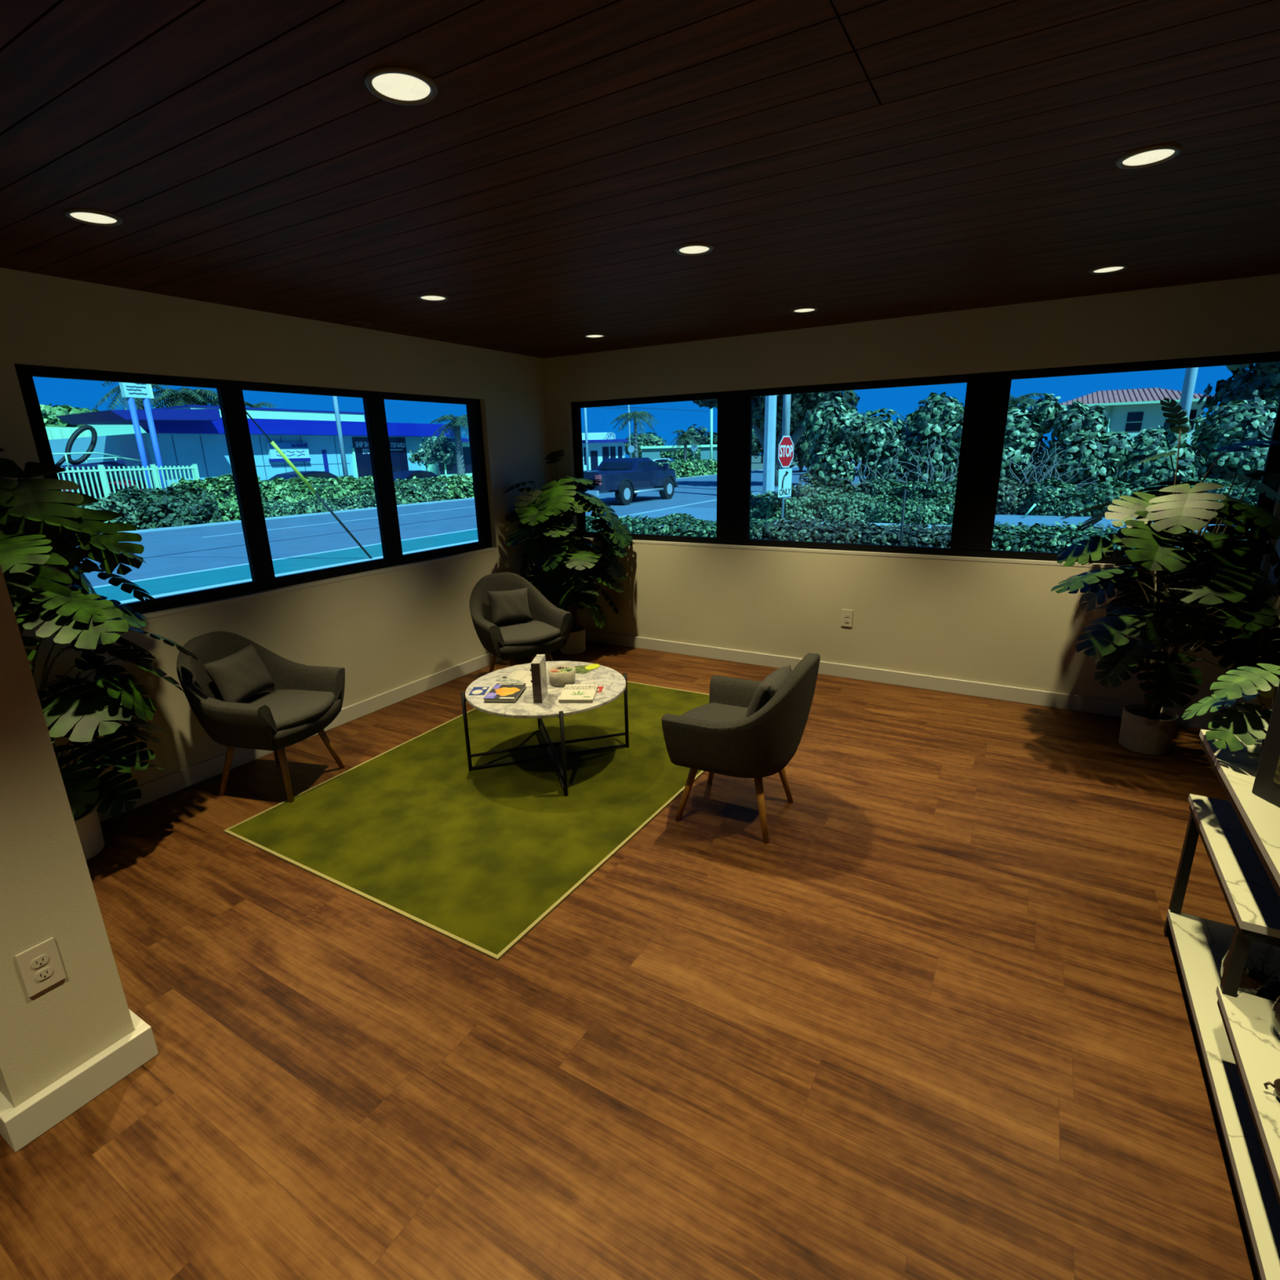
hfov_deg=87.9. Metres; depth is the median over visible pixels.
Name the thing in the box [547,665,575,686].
succulent bowl
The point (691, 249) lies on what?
recessed light
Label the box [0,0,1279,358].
ceiling
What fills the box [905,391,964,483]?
bush
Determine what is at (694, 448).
round sign
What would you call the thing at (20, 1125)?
baseboard
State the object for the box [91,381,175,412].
palm tree
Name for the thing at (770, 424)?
utility pole
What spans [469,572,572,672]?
armchair
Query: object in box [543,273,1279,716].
wall
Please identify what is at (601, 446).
shop
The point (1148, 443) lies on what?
bush
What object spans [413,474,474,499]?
hedge
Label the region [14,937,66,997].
wall outlet
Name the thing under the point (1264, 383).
shade tree
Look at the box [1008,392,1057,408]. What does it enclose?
palm tree
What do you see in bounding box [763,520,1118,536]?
sidewalk
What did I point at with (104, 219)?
recessed light
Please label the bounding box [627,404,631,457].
utility pole
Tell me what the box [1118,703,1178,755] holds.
pot
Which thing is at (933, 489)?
hedge
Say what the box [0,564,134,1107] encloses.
wall
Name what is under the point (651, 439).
tree
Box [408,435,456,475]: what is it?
tree
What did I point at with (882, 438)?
bush
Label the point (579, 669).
flyer
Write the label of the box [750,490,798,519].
hedge
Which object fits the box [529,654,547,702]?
brochure holder
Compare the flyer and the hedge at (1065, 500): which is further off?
the hedge at (1065, 500)
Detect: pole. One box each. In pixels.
[332,395,348,477]
[583,408,589,470]
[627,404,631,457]
[710,408,712,459]
[762,395,777,495]
[780,394,791,469]
[1179,367,1198,417]
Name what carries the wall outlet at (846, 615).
attached to the wall at (1002, 624)
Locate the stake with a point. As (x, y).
(1034, 504)
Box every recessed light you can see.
[62,208,123,226]
[363,65,438,105]
[417,293,448,302]
[583,333,605,337]
[675,243,713,255]
[791,306,817,313]
[1088,264,1128,274]
[1115,144,1182,168]
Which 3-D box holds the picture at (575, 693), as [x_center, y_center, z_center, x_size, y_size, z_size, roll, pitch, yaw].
[-0.301,0.280,3.456,0.131,0.001,0.081,7,18,28]
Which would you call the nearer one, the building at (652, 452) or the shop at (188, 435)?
the shop at (188, 435)
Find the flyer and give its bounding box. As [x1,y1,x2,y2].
[573,665,592,673]
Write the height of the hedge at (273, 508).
0.773 m
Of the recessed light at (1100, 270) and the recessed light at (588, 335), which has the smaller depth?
the recessed light at (1100, 270)
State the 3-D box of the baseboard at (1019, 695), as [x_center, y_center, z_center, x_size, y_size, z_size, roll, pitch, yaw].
[1.356,0.208,5.107,4.930,0.102,0.018,8,18,29]
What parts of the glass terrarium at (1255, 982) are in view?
globe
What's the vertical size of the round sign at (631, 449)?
2.350 m
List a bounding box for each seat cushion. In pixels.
[240,688,335,730]
[496,620,560,645]
[680,702,747,721]
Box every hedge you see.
[75,496,140,529]
[106,482,222,528]
[171,473,278,521]
[262,488,399,517]
[271,475,374,502]
[394,477,449,504]
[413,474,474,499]
[585,512,776,538]
[656,458,716,478]
[659,448,701,461]
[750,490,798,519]
[751,517,951,547]
[785,488,883,523]
[789,471,877,503]
[862,476,956,504]
[869,493,955,524]
[991,520,1249,558]
[995,476,1039,515]
[1025,475,1261,516]
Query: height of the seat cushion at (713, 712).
0.060 m
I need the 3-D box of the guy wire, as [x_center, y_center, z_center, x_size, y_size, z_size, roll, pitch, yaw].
[-6.135,-3.700,9.912,0.060,5.629,4.206,8,18,29]
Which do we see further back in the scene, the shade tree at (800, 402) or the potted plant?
the shade tree at (800, 402)
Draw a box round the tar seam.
[96,515,475,564]
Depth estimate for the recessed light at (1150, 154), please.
1.92 m
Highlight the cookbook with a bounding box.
[483,683,526,702]
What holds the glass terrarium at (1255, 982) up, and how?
on the shelving unit
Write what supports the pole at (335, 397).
on the parking garage
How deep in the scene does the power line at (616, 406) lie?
58.12 m
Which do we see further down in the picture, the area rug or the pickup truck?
the area rug
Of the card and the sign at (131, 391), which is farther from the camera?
the sign at (131, 391)
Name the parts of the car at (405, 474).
glass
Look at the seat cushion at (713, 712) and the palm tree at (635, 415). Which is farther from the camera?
the palm tree at (635, 415)
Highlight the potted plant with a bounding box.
[1181,663,1279,759]
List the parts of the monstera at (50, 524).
stem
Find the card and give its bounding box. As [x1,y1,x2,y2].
[585,663,599,669]
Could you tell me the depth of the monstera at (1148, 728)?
3.34 m
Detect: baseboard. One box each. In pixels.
[0,1008,158,1152]
[96,652,502,822]
[585,629,1229,731]
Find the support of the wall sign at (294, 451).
attached to the shop at (188, 435)
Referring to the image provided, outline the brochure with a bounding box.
[496,676,524,683]
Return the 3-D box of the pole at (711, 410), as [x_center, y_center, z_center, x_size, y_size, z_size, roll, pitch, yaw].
[5.911,-16.466,54.889,0.360,5.100,0.360,8,18,29]
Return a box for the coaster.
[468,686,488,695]
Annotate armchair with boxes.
[176,631,345,802]
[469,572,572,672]
[661,653,820,843]
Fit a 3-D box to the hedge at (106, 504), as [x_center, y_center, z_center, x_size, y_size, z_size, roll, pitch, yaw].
[-17.059,-2.985,16.901,2.373,1.115,6.941,8,18,29]
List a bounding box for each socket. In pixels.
[31,954,48,968]
[35,967,52,981]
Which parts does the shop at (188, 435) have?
frame post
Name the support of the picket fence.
on the parking garage
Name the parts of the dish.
handle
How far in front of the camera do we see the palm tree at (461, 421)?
38.78 m
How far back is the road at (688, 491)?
17.53 m
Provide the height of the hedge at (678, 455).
2.160 m
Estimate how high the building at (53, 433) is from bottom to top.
4.000 m
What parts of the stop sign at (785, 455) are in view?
post, turn plate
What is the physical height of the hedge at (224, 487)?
1.593 m
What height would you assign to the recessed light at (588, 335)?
0.011 m
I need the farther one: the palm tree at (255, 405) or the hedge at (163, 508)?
the palm tree at (255, 405)
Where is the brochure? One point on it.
(504, 679)
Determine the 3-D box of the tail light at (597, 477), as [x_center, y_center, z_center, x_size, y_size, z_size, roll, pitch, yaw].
[-1.381,-5.314,22.038,0.165,0.320,0.120,8,19,31]
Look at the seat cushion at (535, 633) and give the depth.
4.72 m
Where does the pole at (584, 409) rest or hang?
on the parking garage
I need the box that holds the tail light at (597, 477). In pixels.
[595,475,601,484]
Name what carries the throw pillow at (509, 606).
on the armchair at (548, 631)
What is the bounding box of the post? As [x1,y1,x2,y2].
[899,488,906,546]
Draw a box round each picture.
[484,684,523,698]
[572,690,590,697]
[1251,681,1279,807]
[1273,756,1279,784]
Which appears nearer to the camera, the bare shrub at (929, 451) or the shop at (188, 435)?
the bare shrub at (929, 451)
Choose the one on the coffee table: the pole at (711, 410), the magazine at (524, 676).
the magazine at (524, 676)
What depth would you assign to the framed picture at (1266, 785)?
1.75 m
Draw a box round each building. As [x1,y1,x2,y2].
[45,426,89,439]
[640,444,716,461]
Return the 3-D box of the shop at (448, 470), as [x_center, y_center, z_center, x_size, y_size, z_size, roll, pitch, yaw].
[-13.793,-12.883,47.782,6.800,3.020,9.200,8,18,29]
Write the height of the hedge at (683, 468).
1.366 m
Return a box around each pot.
[71,804,104,860]
[560,625,586,653]
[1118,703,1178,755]
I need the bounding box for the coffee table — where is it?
[460,661,629,795]
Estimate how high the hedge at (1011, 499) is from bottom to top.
1.033 m
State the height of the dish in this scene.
0.033 m
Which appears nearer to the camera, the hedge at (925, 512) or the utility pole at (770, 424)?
the hedge at (925, 512)
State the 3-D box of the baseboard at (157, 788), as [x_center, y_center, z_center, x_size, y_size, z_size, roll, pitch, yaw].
[-1.847,0.450,4.536,0.018,0.102,4.277,8,18,29]
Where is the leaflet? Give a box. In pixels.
[595,686,603,692]
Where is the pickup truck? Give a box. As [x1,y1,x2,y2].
[583,457,677,505]
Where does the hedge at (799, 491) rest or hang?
on the ground
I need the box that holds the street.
[447,506,1250,546]
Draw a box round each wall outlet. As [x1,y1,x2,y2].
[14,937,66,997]
[841,608,853,626]
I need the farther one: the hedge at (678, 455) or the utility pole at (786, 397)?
the hedge at (678, 455)
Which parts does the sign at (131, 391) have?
post, post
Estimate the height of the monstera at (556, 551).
1.711 m
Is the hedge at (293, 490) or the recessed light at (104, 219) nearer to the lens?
the recessed light at (104, 219)
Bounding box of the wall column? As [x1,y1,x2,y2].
[1235,536,1279,737]
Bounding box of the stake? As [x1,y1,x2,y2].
[1022,503,1035,517]
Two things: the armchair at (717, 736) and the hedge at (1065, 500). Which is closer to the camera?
the armchair at (717, 736)
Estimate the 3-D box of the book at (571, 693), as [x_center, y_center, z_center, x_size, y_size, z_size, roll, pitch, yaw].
[-0.321,0.281,3.489,0.176,0.019,0.230,0,16,4]
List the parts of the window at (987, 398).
sill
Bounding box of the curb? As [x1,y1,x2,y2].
[120,459,861,533]
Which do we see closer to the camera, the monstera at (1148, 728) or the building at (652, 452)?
the monstera at (1148, 728)
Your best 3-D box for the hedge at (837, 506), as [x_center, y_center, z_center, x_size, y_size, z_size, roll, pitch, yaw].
[5.058,-3.487,17.110,2.719,0.822,1.717,8,18,29]
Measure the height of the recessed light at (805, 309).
0.011 m
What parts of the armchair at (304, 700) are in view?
leg, leg, leg, leg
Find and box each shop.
[48,404,454,497]
[422,437,472,477]
[582,431,628,470]
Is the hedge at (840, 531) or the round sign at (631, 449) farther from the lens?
the round sign at (631, 449)
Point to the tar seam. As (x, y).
(472, 515)
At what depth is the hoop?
24.16 m
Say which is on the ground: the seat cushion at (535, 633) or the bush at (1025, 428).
the bush at (1025, 428)
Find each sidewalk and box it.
[88,528,478,601]
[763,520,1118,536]
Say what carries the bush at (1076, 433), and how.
on the ground
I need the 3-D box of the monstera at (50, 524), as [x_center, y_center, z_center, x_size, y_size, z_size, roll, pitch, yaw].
[-2.396,0.100,2.759,0.595,1.768,0.951,2,16,11]
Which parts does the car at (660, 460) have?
glass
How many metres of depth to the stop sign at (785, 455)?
16.48 m
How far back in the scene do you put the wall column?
3.55 m
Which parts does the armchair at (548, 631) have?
leg, leg, leg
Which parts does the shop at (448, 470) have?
sill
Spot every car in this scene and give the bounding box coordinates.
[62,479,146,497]
[266,471,337,480]
[392,470,438,480]
[653,457,675,463]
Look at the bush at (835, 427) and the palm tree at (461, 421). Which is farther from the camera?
the palm tree at (461, 421)
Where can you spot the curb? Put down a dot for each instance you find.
(465, 499)
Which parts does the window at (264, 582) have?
sill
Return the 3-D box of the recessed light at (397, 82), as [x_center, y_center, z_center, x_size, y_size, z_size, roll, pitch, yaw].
[-0.526,-1.222,1.465,0.156,0.011,0.156,8,18,29]
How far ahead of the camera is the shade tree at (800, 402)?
30.91 m
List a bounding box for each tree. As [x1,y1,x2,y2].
[40,403,99,427]
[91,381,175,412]
[152,386,219,408]
[204,398,219,405]
[244,401,278,408]
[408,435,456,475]
[426,414,468,475]
[610,410,659,457]
[624,431,669,457]
[671,429,700,461]
[675,424,717,445]
[692,390,860,486]
[751,428,763,462]
[752,422,813,471]
[808,401,964,474]
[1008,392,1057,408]
[1197,361,1279,413]
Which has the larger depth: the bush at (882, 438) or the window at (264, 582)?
the bush at (882, 438)
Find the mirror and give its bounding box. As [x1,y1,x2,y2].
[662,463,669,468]
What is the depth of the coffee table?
3.60 m
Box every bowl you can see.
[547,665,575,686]
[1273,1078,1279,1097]
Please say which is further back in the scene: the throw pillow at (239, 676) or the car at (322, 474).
the car at (322, 474)
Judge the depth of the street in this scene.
16.50 m
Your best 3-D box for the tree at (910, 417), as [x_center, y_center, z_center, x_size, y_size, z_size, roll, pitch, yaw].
[16.662,-12.959,42.670,11.914,4.503,4.569,8,18,29]
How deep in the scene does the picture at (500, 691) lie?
3.50 m
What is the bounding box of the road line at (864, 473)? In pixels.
[618,473,865,517]
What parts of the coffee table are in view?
leg, leg, leg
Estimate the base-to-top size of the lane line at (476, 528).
0.004 m
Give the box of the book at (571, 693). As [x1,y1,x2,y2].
[558,684,598,702]
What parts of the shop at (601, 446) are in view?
door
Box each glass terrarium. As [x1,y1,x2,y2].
[1220,950,1279,1002]
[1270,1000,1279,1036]
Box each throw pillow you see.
[203,643,275,702]
[486,587,533,624]
[746,665,791,717]
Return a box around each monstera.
[0,447,199,860]
[502,449,635,653]
[1050,397,1279,755]
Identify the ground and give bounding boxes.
[101,449,1197,538]
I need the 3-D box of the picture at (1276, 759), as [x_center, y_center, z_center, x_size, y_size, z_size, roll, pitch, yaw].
[1.669,0.260,1.590,0.002,0.300,0.240,-2,16,-2]
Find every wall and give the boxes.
[0,267,555,799]
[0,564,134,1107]
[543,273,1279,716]
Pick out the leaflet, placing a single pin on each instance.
(599, 689)
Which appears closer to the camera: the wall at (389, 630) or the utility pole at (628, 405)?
the wall at (389, 630)
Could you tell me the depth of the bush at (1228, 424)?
16.16 m
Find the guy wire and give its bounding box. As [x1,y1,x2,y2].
[245,410,372,558]
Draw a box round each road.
[75,460,866,604]
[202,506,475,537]
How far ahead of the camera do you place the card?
3.94 m
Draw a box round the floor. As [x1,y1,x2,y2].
[0,640,1259,1279]
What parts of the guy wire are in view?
anchor rod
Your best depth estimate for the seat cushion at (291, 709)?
3.47 m
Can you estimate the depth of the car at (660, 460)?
56.18 m
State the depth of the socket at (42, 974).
1.71 m
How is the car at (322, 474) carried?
on the parking garage
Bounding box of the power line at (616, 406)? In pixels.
[616,406,706,411]
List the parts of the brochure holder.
panel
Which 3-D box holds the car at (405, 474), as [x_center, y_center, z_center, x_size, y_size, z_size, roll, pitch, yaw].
[-11.233,-7.691,32.545,1.514,1.204,3.698,8,18,29]
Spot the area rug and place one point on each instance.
(477, 859)
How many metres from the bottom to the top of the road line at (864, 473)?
0.004 m
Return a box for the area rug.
[223,680,709,960]
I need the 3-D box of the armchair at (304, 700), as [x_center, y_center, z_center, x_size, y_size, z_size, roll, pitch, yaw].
[-1.969,0.377,3.506,0.649,0.816,0.634,2,16,13]
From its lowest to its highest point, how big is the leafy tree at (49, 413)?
6.204 m
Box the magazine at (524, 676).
[501,670,532,687]
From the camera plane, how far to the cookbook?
3.49 m
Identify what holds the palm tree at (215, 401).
on the ground
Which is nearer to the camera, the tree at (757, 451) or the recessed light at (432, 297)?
the recessed light at (432, 297)
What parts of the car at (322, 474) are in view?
glass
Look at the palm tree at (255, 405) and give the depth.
48.13 m
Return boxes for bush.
[801,396,871,489]
[853,417,919,490]
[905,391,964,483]
[1000,392,1061,486]
[1036,400,1133,488]
[1108,409,1210,488]
[1188,396,1279,489]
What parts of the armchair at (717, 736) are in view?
leg, leg, leg, leg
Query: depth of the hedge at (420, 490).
27.21 m
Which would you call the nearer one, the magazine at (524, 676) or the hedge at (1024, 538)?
the magazine at (524, 676)
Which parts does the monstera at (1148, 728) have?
stem, stem, stem, stem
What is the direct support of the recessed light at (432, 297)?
in the ceiling
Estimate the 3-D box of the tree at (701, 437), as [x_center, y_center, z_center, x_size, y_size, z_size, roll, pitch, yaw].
[8.992,-27.035,91.527,8.788,5.348,6.775,8,18,29]
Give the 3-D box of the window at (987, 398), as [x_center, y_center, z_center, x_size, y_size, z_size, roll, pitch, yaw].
[1.433,-1.201,4.699,4.668,1.169,0.082,8,18,29]
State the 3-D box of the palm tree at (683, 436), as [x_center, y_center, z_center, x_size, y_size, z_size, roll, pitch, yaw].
[3.852,-15.664,55.151,2.603,3.512,2.377,8,18,29]
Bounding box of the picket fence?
[57,463,199,498]
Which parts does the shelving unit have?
post, shelf rail, shelf, shelf, shelf rail, post, shelf, shelf rail, shelf, shelf rail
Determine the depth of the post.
7.65 m
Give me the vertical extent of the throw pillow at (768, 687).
0.244 m
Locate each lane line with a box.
[93,528,476,587]
[119,539,478,603]
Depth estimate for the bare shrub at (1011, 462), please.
17.62 m
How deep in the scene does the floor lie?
1.94 m
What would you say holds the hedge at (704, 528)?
on the ground
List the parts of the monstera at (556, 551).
stem, stem, stem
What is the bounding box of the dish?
[1263,1078,1279,1097]
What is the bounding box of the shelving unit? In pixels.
[1163,728,1279,1279]
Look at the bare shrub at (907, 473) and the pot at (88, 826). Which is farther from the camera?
the bare shrub at (907, 473)
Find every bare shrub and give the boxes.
[828,452,920,491]
[867,434,959,493]
[1002,443,1105,498]
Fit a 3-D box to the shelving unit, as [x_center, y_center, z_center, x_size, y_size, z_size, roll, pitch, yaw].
[1.384,0.994,1.158,0.360,0.740,2.585,8,18,29]
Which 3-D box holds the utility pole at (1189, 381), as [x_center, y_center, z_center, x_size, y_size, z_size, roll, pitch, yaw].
[15.956,-8.341,19.049,0.450,8.500,0.450,8,18,29]
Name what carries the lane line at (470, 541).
on the road at (688, 491)
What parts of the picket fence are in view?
fence post, fence post, fence post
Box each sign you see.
[119,382,168,489]
[266,442,311,462]
[627,445,634,457]
[690,444,697,461]
[777,435,793,518]
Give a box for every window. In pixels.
[13,364,497,629]
[571,351,1279,576]
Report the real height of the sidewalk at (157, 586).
0.004 m
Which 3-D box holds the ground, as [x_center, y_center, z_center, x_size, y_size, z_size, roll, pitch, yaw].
[12.225,-17.015,65.861,280.000,0.080,240.000,8,18,29]
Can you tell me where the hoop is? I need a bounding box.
[54,425,102,466]

